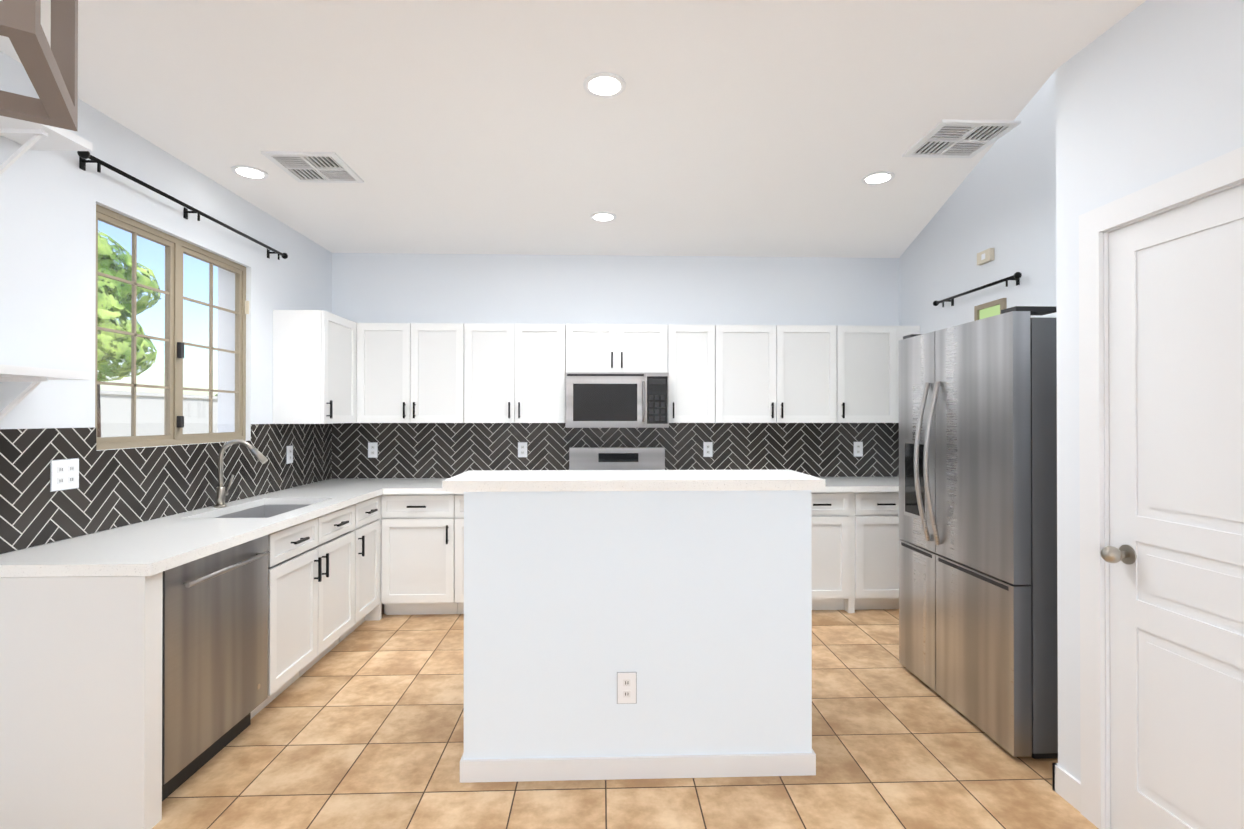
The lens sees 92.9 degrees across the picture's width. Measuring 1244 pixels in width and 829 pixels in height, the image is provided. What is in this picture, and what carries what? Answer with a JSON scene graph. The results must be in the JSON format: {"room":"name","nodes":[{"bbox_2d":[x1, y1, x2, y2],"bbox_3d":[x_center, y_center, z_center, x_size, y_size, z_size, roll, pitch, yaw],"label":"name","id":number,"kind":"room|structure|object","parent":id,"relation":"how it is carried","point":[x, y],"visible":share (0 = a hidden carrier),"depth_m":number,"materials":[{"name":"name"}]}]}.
{"room":"kitchen","nodes":[
{"label":"kitchen","id":0,"kind":"room"},
{"bbox_2d":[0,51,331,553],"bbox_3d":[-2.245,0.011,-0.620,0.200,2.800,10.950,0,0,-2],"label":"wall","id":1,"kind":"structure","parent":0,"point":[49,200],"depth_m":2.51,"materials":[{"name":"white paint"}]},
{"bbox_2d":[0,364,91,420],"bbox_3d":[-2.110,-0.069,1.581,0.219,0.190,1.340,0,0,-2],"label":"wall shelf","id":2,"kind":"object","parent":1,"relation":"attached to","point":[36,376],"visible":1,"depth_m":2.08,"materials":[{"name":"white wood"}]},
{"bbox_2d":[0,115,92,174],"bbox_3d":[-2.110,-0.944,1.585,0.219,0.190,1.340,0,0,-2],"label":"wall shelf","id":3,"kind":"object","parent":1,"relation":"attached to","point":[27,135],"visible":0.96,"depth_m":2.10,"materials":[{"name":"white wood"}]},
{"bbox_2d":[0,0,77,130],"bbox_3d":[-1.380,-1.002,1.128,0.450,0.622,0.450,0,0,-35],"label":"pendant lantern","id":4,"kind":"object","parent":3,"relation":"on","point":[52,72],"visible":1,"depth_m":1.34,"materials":[{"name":"brown wood"}]},
{"bbox_2d":[0,424,331,553],"bbox_3d":[-2.275,0.283,3.260,0.006,0.449,2.910,0,0,-2],"label":"backsplash","id":5,"kind":"structure","parent":1,"relation":"attached to","point":[117,488],"depth_m":2.69,"materials":[{"name":"tile"}]},
{"bbox_2d":[50,458,78,491],"bbox_3d":[-2.237,0.241,2.376,0.008,0.124,0.124,0,0,-2],"label":"electrical outlet","id":6,"kind":"object","parent":5,"relation":"attached to","point":[64,474],"visible":1,"depth_m":2.37,"materials":[{"name":"white plastic"}]},
{"bbox_2d":[286,445,292,463],"bbox_3d":[-2.295,0.277,4.085,0.008,0.124,0.078,0,0,-2],"label":"electrical outlet","id":7,"kind":"object","parent":5,"relation":"attached to","point":[289,454],"visible":1,"depth_m":4.08,"materials":[{"name":"white plastic"}]},
{"bbox_2d":[95,204,248,449],"bbox_3d":[-2.310,-0.377,3.086,0.064,1.070,1.120,0,0,-2],"label":"window","id":8,"kind":"structure","parent":1,"relation":"in","point":[176,249],"depth_m":3.04,"materials":[{"name":"beige"}]},
{"bbox_2d":[77,151,287,259],"bbox_3d":[-2.228,-1.040,3.147,0.089,0.065,1.552,0,0,-2],"label":"curtain rod","id":9,"kind":"object","parent":1,"relation":"attached to","point":[84,156],"visible":0.9,"depth_m":2.83,"materials":[{"name":"black metal"}]},
{"bbox_2d":[273,310,355,423],"bbox_3d":[-2.122,-0.313,4.149,0.368,0.750,0.512,0,0,-2],"label":"upper cabinet","id":10,"kind":"object","parent":1,"relation":"attached to","point":[314,366],"visible":1,"depth_m":3.90,"materials":[{"name":"white wood"}]},
{"bbox_2d":[0,0,1145,257],"bbox_3d":[0.029,-1.765,-0.485,5.180,0.887,11.050,0,0,-2],"label":"ceiling","id":11,"kind":"structure","parent":0,"point":[758,128],"depth_m":2.51,"materials":[{"name":"white paint"}]},
{"bbox_2d":[231,165,267,178],"bbox_3d":[-2.001,-1.301,3.178,0.170,0.008,0.170,0,0,-2],"label":"recessed light","id":12,"kind":"object","parent":11,"relation":"in","point":[248,172],"visible":1,"depth_m":3.17,"materials":[{"name":"white plastic"}]},
{"bbox_2d":[261,151,363,182],"bbox_3d":[-1.614,-1.299,3.114,0.360,0.012,0.360,0,0,-2],"label":"ceiling vent","id":13,"kind":"object","parent":11,"relation":"in","point":[326,167],"visible":0.98,"depth_m":3.09,"materials":[{"name":"white metal"}]},
{"bbox_2d":[590,212,615,221],"bbox_3d":[-0.122,-1.298,3.883,0.170,0.008,0.170,0,0,-2],"label":"recessed light","id":14,"kind":"object","parent":11,"relation":"in","point":[603,216],"visible":1,"depth_m":3.87,"materials":[{"name":"white"}]},
{"bbox_2d":[583,72,625,97],"bbox_3d":[-0.069,-1.304,2.344,0.170,0.008,0.170,0,0,-2],"label":"recessed light","id":15,"kind":"object","parent":11,"relation":"in","point":[604,84],"visible":1,"depth_m":2.34,"materials":[{"name":"white plastic"}]},
{"bbox_2d":[861,171,894,184],"bbox_3d":[1.409,-1.300,3.252,0.170,0.008,0.170,0,0,-2],"label":"recessed light","id":16,"kind":"object","parent":11,"relation":"in","point":[880,177],"visible":1,"depth_m":3.24,"materials":[{"name":"white plastic"}]},
{"bbox_2d":[902,119,1020,157],"bbox_3d":[1.591,-1.300,2.801,0.355,0.012,0.355,0,0,-2],"label":"ceiling vent","id":17,"kind":"object","parent":11,"relation":"in","point":[944,138],"visible":1,"depth_m":2.78,"materials":[{"name":"white metal"}]},
{"bbox_2d":[332,253,898,478],"bbox_3d":[-0.057,-0.339,4.874,4.948,3.550,0.120,0,0,-2],"label":"wall","id":18,"kind":"structure","parent":0,"point":[520,289],"depth_m":4.82,"materials":[{"name":"white paint"}]},
{"bbox_2d":[332,423,898,478],"bbox_3d":[-0.016,0.290,4.809,4.626,0.449,0.006,0,0,-2],"label":"backsplash","id":19,"kind":"structure","parent":18,"relation":"attached to","point":[405,450],"depth_m":4.80,"materials":[{"name":"tile"}]},
{"bbox_2d":[368,442,377,457],"bbox_3d":[-1.997,0.285,4.734,0.078,0.124,0.008,0,0,-2],"label":"electrical outlet","id":20,"kind":"object","parent":19,"relation":"attached to","point":[372,449],"visible":1,"depth_m":4.73,"materials":[{"name":"white plastic"}]},
{"bbox_2d":[518,442,526,456],"bbox_3d":[-0.803,0.285,4.775,0.078,0.124,0.008,0,0,-2],"label":"electrical outlet","id":21,"kind":"object","parent":19,"relation":"attached to","point":[522,449],"visible":1,"depth_m":4.77,"materials":[{"name":"white plastic"}]},
{"bbox_2d":[703,442,712,456],"bbox_3d":[0.703,0.285,4.826,0.078,0.124,0.008,0,0,-2],"label":"electrical outlet","id":22,"kind":"object","parent":19,"relation":"attached to","point":[707,449],"visible":1,"depth_m":4.83,"materials":[{"name":"grey plastic"}]},
{"bbox_2d":[853,442,862,456],"bbox_3d":[1.947,0.286,4.869,0.078,0.124,0.008,0,0,-2],"label":"electrical outlet","id":23,"kind":"object","parent":19,"relation":"attached to","point":[857,449],"visible":1,"depth_m":4.87,"materials":[{"name":"grey plastic"}]},
{"bbox_2d":[356,323,919,422],"bbox_3d":[-0.009,-0.310,4.627,4.620,0.750,0.368,0,0,-2],"label":"upper cabinet","id":24,"kind":"object","parent":18,"relation":"attached to","point":[452,373],"visible":1,"depth_m":4.49,"materials":[{"name":"white wood"}]},
{"bbox_2d":[565,372,668,427],"bbox_3d":[-0.041,-0.107,4.568,0.768,0.412,0.483,0,0,-2],"label":"over-the-range microwave","id":25,"kind":"object","parent":24,"relation":"attached to","point":[615,400],"visible":1,"depth_m":4.38,"materials":[{"name":"silver metal"}]},
{"bbox_2d":[152,604,1098,828],"bbox_3d":[0.589,1.442,-0.480,6.300,0.060,11.050,0,0,-2],"label":"floor","id":26,"kind":"structure","parent":0,"point":[361,726],"depth_m":2.36,"materials":[{"name":"tile"}]},
{"bbox_2d":[162,535,269,800],"bbox_3d":[-1.901,0.989,2.404,0.634,0.872,0.650,0,0,-2],"label":"dishwasher","id":27,"kind":"object","parent":26,"relation":"on","point":[215,650],"visible":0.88,"depth_m":2.34,"materials":[{"name":"grey metal"}]},
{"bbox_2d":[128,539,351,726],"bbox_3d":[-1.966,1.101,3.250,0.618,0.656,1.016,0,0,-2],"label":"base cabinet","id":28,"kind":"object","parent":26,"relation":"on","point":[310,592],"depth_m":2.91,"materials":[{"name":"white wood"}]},
{"bbox_2d":[268,495,381,631],"bbox_3d":[-1.988,0.994,3.884,0.618,0.876,0.510,0,0,-2],"label":"base cabinet","id":29,"kind":"object","parent":26,"relation":"on","point":[360,522],"depth_m":3.80,"materials":[{"name":"white wood"}]},
{"bbox_2d":[0,479,395,576],"bbox_3d":[-1.955,0.529,3.356,0.644,0.040,2.762,0,0,-2],"label":"countertop","id":30,"kind":"structure","parent":29,"relation":"on","point":[152,547],"depth_m":2.42,"materials":[{"name":"white stone"}]},
{"bbox_2d":[214,440,267,507],"bbox_3d":[-2.094,0.323,3.276,0.281,0.370,0.111,0,0,-2],"label":"faucet","id":31,"kind":"object","parent":30,"relation":"on","point":[221,493],"visible":1,"depth_m":3.24,"materials":[{"name":"silver metal"}]},
{"bbox_2d":[215,504,335,568],"bbox_3d":[-1.959,0.655,3.254,0.436,0.212,0.736,0,0,-2],"label":"sink","id":32,"kind":"object","parent":30,"relation":"in","point":[264,511],"visible":0.02,"depth_m":3.57,"materials":[{"name":"silver metal"}]},
{"bbox_2d":[381,494,463,614],"bbox_3d":[-1.424,0.996,4.448,0.588,0.876,0.618,0,0,-2],"label":"base cabinet","id":33,"kind":"object","parent":26,"relation":"on","point":[422,553],"visible":0.44,"depth_m":4.12,"materials":[{"name":"white wood"}]},
{"bbox_2d":[384,479,463,493],"bbox_3d":[-1.034,0.534,4.438,1.238,0.040,0.662,0,0,-2],"label":"countertop","id":34,"kind":"structure","parent":33,"relation":"on","point":[402,486],"depth_m":4.15,"materials":[{"name":"white stone"}]},
{"bbox_2d":[569,447,664,469],"bbox_3d":[-0.029,0.850,4.453,0.764,1.168,0.689,0,0,-2],"label":"range","id":35,"kind":"object","parent":26,"relation":"on","point":[616,458],"visible":0.08,"depth_m":4.73,"materials":[{"name":"silver metal"}]},
{"bbox_2d":[460,490,815,782],"bbox_3d":[0.053,0.863,2.757,1.394,1.125,0.892,0,0,-2],"label":"kitchen island","id":36,"kind":"object","parent":26,"relation":"on","point":[686,595],"depth_m":2.32,"materials":[{"name":"white paint"}]},
{"bbox_2d":[617,672,636,703],"bbox_3d":[0.019,1.072,2.316,0.078,0.124,0.008,0,0,-2],"label":"outlet","id":37,"kind":"object","parent":36,"relation":"attached to","point":[626,687],"visible":1,"depth_m":2.31,"materials":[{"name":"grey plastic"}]},
{"bbox_2d":[442,470,824,493],"bbox_3d":[0.047,0.278,2.516,1.488,0.042,0.445,0,0,-2],"label":"island countertop","id":38,"kind":"structure","parent":36,"relation":"on","point":[470,481],"depth_m":2.31,"materials":[{"name":"white stone"}]},
{"bbox_2d":[811,492,858,612],"bbox_3d":[1.403,0.997,4.544,0.532,0.876,0.618,0,0,-2],"label":"base cabinet","id":39,"kind":"object","parent":26,"relation":"on","point":[855,550],"depth_m":4.25,"materials":[{"name":"white wood"}]},
{"bbox_2d":[811,477,898,491],"bbox_3d":[1.330,0.534,4.523,1.950,0.040,0.652,0,0,-2],"label":"countertop","id":40,"kind":"structure","parent":39,"relation":"on","point":[861,484],"depth_m":4.33,"materials":[{"name":"white stone"}]},
{"bbox_2d":[859,492,901,609],"bbox_3d":[1.856,0.997,4.560,0.465,0.876,0.618,0,0,-2],"label":"base cabinet","id":41,"kind":"object","parent":26,"relation":"on","point":[879,538],"depth_m":4.26,"materials":[{"name":"white wood"}]},
{"bbox_2d":[899,306,1057,758],"bbox_3d":[1.920,0.491,2.904,0.830,1.872,0.935,0,0,-2],"label":"refrigerator","id":42,"kind":"object","parent":26,"relation":"on","point":[978,636],"visible":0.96,"depth_m":2.60,"materials":[{"name":"grey metal"}]},
{"bbox_2d":[899,70,1055,333],"bbox_3d":[2.402,-0.345,3.582,0.120,3.550,2.870,0,0,-2],"label":"wall","id":43,"kind":"structure","parent":0,"point":[1001,200],"depth_m":3.68,"materials":[{"name":"white paint"}]},
{"bbox_2d":[933,272,1021,306],"bbox_3d":[2.289,-0.786,3.820,0.089,0.065,0.872,0,0,-2],"label":"curtain rod","id":44,"kind":"object","parent":43,"relation":"attached to","point":[1016,276],"visible":1,"depth_m":3.71,"materials":[{"name":"black metal"}]},
{"bbox_2d":[977,248,993,264],"bbox_3d":[2.319,-1.007,3.772,0.031,0.075,0.130,0,0,-2],"label":"door chime","id":45,"kind":"object","parent":43,"relation":"attached to","point":[985,256],"visible":1,"depth_m":3.75,"materials":[{"name":"beige plastic"}]},
{"bbox_2d":[974,298,1006,320],"bbox_3d":[2.326,-0.329,3.734,0.020,0.760,0.280,0,0,-2],"label":"window","id":46,"kind":"structure","parent":43,"relation":"in","point":[989,309],"depth_m":3.73,"materials":[{"name":"beige"}]},
{"bbox_2d":[1056,0,1243,828],"bbox_3d":[1.847,-0.370,-1.855,0.120,3.550,8.200,0,0,-2],"label":"wall","id":47,"kind":"structure","parent":0,"point":[1149,92],"depth_m":1.99,"materials":[{"name":"white paint"}]},
{"bbox_2d":[1052,763,1080,812],"bbox_3d":[1.841,1.355,-1.857,0.132,0.100,8.212,0,0,-2],"label":"baseboard","id":48,"kind":"structure","parent":47,"relation":"attached to","point":[1066,786],"depth_m":2.18,"materials":[{"name":"white wood"}]},
{"bbox_2d":[1079,146,1243,828],"bbox_3d":[1.720,0.354,1.624,0.136,2.135,0.980,0,0,-2],"label":"door frame","id":49,"kind":"structure","parent":47,"relation":"attached to","point":[1207,178],"depth_m":2.03,"materials":[{"name":"white wood"}]},
{"bbox_2d":[1100,184,1243,828],"bbox_3d":[1.661,0.395,1.622,0.125,2.037,0.800,0,0,-2],"label":"door","id":50,"kind":"structure","parent":47,"relation":"in","point":[1172,554],"depth_m":1.78,"materials":[{"name":"white wood"}]},
{"label":"outside","id":51,"kind":"structure","parent":0,"visible":0},
{"bbox_3d":[-31.783,1.749,18.903,57.512,0.100,80.000,0,0,-2],"label":"ground","id":52,"kind":"structure","parent":51,"visible":0},
{"bbox_2d":[97,230,160,436],"bbox_3d":[-6.475,-0.383,7.267,1.317,4.059,1.258,0,0,-2],"label":"tree","id":53,"kind":"object","parent":52,"relation":"on","point":[119,286],"depth_m":7.18,"materials":[{"name":"green plant"}]},
{"bbox_2d":[100,390,217,436],"bbox_3d":[-8.593,0.671,17.196,0.330,2.040,65.000,0,0,-2],"label":"fence","id":54,"kind":"object","parent":52,"relation":"on","point":[156,418],"depth_m":10.23,"materials":[{"name":"white"}]}
]}

